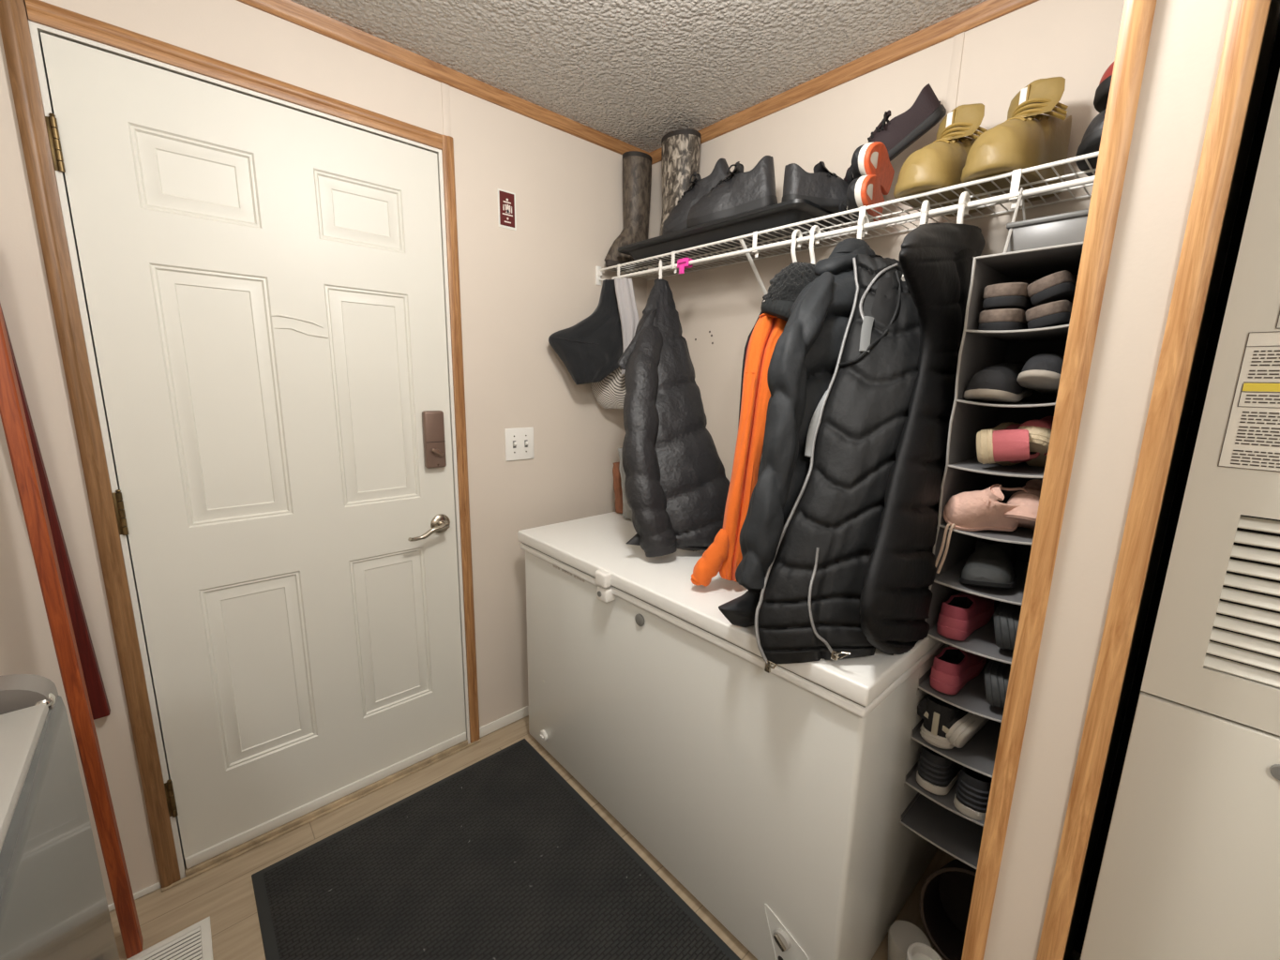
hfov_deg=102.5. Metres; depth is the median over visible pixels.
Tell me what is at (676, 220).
shoe
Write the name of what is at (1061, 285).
slipper
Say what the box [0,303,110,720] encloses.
wooden board
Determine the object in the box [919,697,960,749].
sneaker
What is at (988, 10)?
trim
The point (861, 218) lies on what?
clothes hanger
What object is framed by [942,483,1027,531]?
bootie
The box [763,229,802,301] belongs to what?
clothes hanger
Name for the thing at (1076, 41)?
wall
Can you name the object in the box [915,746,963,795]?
sneaker
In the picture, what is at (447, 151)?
trim
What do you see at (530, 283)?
wall
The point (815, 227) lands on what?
clothes hanger
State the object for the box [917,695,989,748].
sneaker
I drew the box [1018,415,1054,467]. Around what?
shoe
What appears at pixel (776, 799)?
chest freezer
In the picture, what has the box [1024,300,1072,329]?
slipper
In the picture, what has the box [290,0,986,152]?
ceiling
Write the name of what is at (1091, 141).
shoe
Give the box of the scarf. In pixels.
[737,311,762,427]
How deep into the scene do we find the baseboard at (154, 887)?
1.36 m
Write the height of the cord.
0.111 m
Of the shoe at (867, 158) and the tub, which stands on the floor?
the tub
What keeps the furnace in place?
on the floor
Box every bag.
[548,279,622,384]
[612,461,622,513]
[617,448,632,519]
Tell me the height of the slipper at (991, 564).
0.082 m
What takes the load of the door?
in the wall at (530, 283)
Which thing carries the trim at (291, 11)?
attached to the wall at (530, 283)
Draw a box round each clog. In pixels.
[929,646,986,694]
[936,591,993,640]
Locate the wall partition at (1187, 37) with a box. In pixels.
[983,0,1279,959]
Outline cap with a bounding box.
[590,366,626,408]
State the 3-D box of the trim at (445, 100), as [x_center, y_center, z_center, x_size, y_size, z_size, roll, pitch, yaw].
[-0.592,-1.127,1.570,0.024,0.147,0.003,-9,15,-41]
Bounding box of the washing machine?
[0,674,119,959]
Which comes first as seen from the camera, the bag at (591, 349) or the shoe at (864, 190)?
the shoe at (864, 190)
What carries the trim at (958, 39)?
attached to the wall at (1076, 41)
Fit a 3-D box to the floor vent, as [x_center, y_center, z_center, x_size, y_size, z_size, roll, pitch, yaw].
[-1.066,1.147,1.167,0.152,0.005,0.275,-9,15,-41]
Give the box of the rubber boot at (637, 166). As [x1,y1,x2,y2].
[604,150,652,274]
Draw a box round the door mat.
[251,738,741,959]
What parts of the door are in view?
lever, handle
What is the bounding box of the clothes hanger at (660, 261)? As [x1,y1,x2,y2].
[658,259,662,279]
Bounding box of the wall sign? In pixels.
[496,188,516,230]
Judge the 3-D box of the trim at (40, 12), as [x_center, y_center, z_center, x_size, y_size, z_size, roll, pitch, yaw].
[-0.912,-0.985,1.295,0.828,0.042,0.016,-9,15,-41]
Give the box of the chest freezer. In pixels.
[517,512,948,959]
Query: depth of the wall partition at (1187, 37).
0.59 m
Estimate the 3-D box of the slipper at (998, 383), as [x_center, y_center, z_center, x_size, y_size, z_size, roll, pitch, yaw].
[0.752,-0.207,1.063,0.254,0.087,0.088,-9,15,-41]
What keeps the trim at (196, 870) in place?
attached to the wall at (530, 283)
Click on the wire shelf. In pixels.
(1013, 196)
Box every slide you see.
[984,659,1010,707]
[993,602,1021,649]
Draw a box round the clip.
[677,257,692,274]
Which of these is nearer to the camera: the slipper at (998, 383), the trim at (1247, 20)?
the trim at (1247, 20)
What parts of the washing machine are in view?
frame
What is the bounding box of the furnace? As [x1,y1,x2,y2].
[1080,70,1279,959]
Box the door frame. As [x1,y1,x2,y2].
[1073,18,1279,954]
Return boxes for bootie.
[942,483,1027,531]
[1003,479,1042,529]
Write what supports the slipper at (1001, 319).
on the organizer
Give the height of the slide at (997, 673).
0.099 m
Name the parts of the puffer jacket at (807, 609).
zip pull, zip pull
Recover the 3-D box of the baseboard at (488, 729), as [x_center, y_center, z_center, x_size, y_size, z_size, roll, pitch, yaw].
[-0.319,0.931,2.253,0.814,0.042,0.006,-9,15,-41]
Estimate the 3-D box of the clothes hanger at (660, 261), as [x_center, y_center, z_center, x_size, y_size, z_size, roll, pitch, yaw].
[0.070,-0.693,1.787,0.013,0.136,0.108,1,11,-1]
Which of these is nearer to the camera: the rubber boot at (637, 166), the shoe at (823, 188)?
the shoe at (823, 188)
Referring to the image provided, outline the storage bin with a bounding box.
[1006,209,1088,252]
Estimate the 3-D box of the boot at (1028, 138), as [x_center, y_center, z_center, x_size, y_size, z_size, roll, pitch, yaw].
[0.829,-0.744,1.109,0.307,0.215,0.122,-5,13,-30]
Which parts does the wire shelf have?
hang rod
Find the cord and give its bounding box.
[934,522,955,573]
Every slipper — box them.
[959,538,1017,588]
[963,361,1032,402]
[978,308,1027,340]
[982,279,1034,311]
[1016,353,1064,393]
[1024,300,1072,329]
[1026,270,1077,306]
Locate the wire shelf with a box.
[595,150,1099,295]
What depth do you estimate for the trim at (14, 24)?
1.15 m
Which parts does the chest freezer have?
lid, knob, thermostat panel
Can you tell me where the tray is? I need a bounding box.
[617,198,847,268]
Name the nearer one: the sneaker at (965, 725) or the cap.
the sneaker at (965, 725)
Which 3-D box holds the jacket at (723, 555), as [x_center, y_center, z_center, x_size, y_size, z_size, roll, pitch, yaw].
[0.281,-0.099,1.343,0.116,0.726,0.334,10,14,39]
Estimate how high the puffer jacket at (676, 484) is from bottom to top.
0.875 m
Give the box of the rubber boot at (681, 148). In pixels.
[659,128,701,236]
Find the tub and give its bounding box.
[888,920,931,959]
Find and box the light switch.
[504,427,534,461]
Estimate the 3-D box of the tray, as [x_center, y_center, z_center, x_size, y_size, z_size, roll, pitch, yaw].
[0.267,-0.790,1.720,0.280,0.052,0.770,-9,15,-41]
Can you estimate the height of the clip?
0.049 m
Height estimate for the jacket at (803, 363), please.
0.869 m
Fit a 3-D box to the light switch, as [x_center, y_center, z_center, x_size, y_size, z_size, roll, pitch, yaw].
[-0.442,-0.133,1.906,0.118,0.120,0.019,-9,15,-41]
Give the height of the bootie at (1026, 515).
0.108 m
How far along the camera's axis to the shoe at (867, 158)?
1.27 m
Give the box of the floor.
[109,715,1081,959]
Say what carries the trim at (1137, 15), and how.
attached to the wall partition at (1187, 37)
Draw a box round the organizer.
[899,187,1083,869]
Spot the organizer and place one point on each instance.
(934, 818)
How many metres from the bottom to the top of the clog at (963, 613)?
0.078 m
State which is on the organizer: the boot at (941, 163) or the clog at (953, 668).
the clog at (953, 668)
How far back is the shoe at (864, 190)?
1.27 m
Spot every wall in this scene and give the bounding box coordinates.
[0,0,647,905]
[647,0,1279,931]
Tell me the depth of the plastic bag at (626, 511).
1.97 m
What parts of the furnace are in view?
panel, panel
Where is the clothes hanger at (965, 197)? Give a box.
[956,191,973,258]
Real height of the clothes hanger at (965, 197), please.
0.145 m
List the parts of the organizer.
shelf panel, shelf panel, shelf panel, panel, shelf panel, shelf panel, shelf panel, shelf panel, shelf panel, shelf panel, shelf panel, panel, shelf panel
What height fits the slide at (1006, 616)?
0.099 m
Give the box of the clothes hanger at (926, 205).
[901,199,930,281]
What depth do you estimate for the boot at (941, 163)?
1.16 m
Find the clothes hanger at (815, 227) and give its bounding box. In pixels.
[809,225,821,264]
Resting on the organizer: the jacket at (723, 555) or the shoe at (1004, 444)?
the shoe at (1004, 444)
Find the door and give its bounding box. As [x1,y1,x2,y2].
[40,31,466,869]
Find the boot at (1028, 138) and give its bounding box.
[960,76,1071,202]
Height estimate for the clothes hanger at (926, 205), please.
0.195 m
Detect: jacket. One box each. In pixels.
[617,278,729,557]
[691,313,786,587]
[718,238,882,627]
[754,254,919,673]
[859,222,985,655]
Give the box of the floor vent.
[126,917,213,959]
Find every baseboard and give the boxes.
[107,882,160,911]
[479,705,528,737]
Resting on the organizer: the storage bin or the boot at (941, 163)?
the storage bin
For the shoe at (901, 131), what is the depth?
1.29 m
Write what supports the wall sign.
attached to the wall at (530, 283)
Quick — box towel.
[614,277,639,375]
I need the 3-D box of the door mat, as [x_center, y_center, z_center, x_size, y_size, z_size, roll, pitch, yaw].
[-0.252,1.162,1.156,0.853,0.011,1.522,-9,15,-41]
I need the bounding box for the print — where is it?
[1217,331,1279,471]
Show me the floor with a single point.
(224, 894)
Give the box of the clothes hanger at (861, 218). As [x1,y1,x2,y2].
[856,214,869,239]
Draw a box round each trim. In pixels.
[0,0,180,888]
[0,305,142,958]
[24,0,442,150]
[28,19,470,878]
[161,738,481,892]
[236,0,649,155]
[440,82,451,136]
[441,134,480,742]
[649,0,1039,165]
[932,31,964,223]
[961,0,1156,959]
[1036,0,1271,959]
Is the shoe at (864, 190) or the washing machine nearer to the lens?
the washing machine
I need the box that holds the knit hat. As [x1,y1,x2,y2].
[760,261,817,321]
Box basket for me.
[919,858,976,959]
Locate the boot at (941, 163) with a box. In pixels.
[893,103,988,216]
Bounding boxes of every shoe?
[662,158,730,235]
[686,155,777,227]
[781,161,849,217]
[838,174,884,222]
[843,83,946,182]
[846,141,894,195]
[976,421,1047,466]
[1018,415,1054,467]
[1075,109,1105,176]
[1093,61,1114,112]
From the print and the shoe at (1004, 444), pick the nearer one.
the print
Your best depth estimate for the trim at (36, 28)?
1.26 m
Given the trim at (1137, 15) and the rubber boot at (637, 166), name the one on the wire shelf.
the rubber boot at (637, 166)
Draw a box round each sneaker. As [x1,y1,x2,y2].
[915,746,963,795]
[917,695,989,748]
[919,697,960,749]
[953,766,992,820]
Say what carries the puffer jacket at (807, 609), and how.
hanging from the clothes hanger at (926, 205)
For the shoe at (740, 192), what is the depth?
1.54 m
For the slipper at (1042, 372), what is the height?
0.077 m
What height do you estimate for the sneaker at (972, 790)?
0.109 m
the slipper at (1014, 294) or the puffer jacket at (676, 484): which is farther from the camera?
the puffer jacket at (676, 484)
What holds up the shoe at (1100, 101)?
on the shoe at (1091, 141)
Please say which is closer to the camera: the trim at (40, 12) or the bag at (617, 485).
the trim at (40, 12)
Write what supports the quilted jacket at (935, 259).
hanging from the clothes hanger at (965, 197)

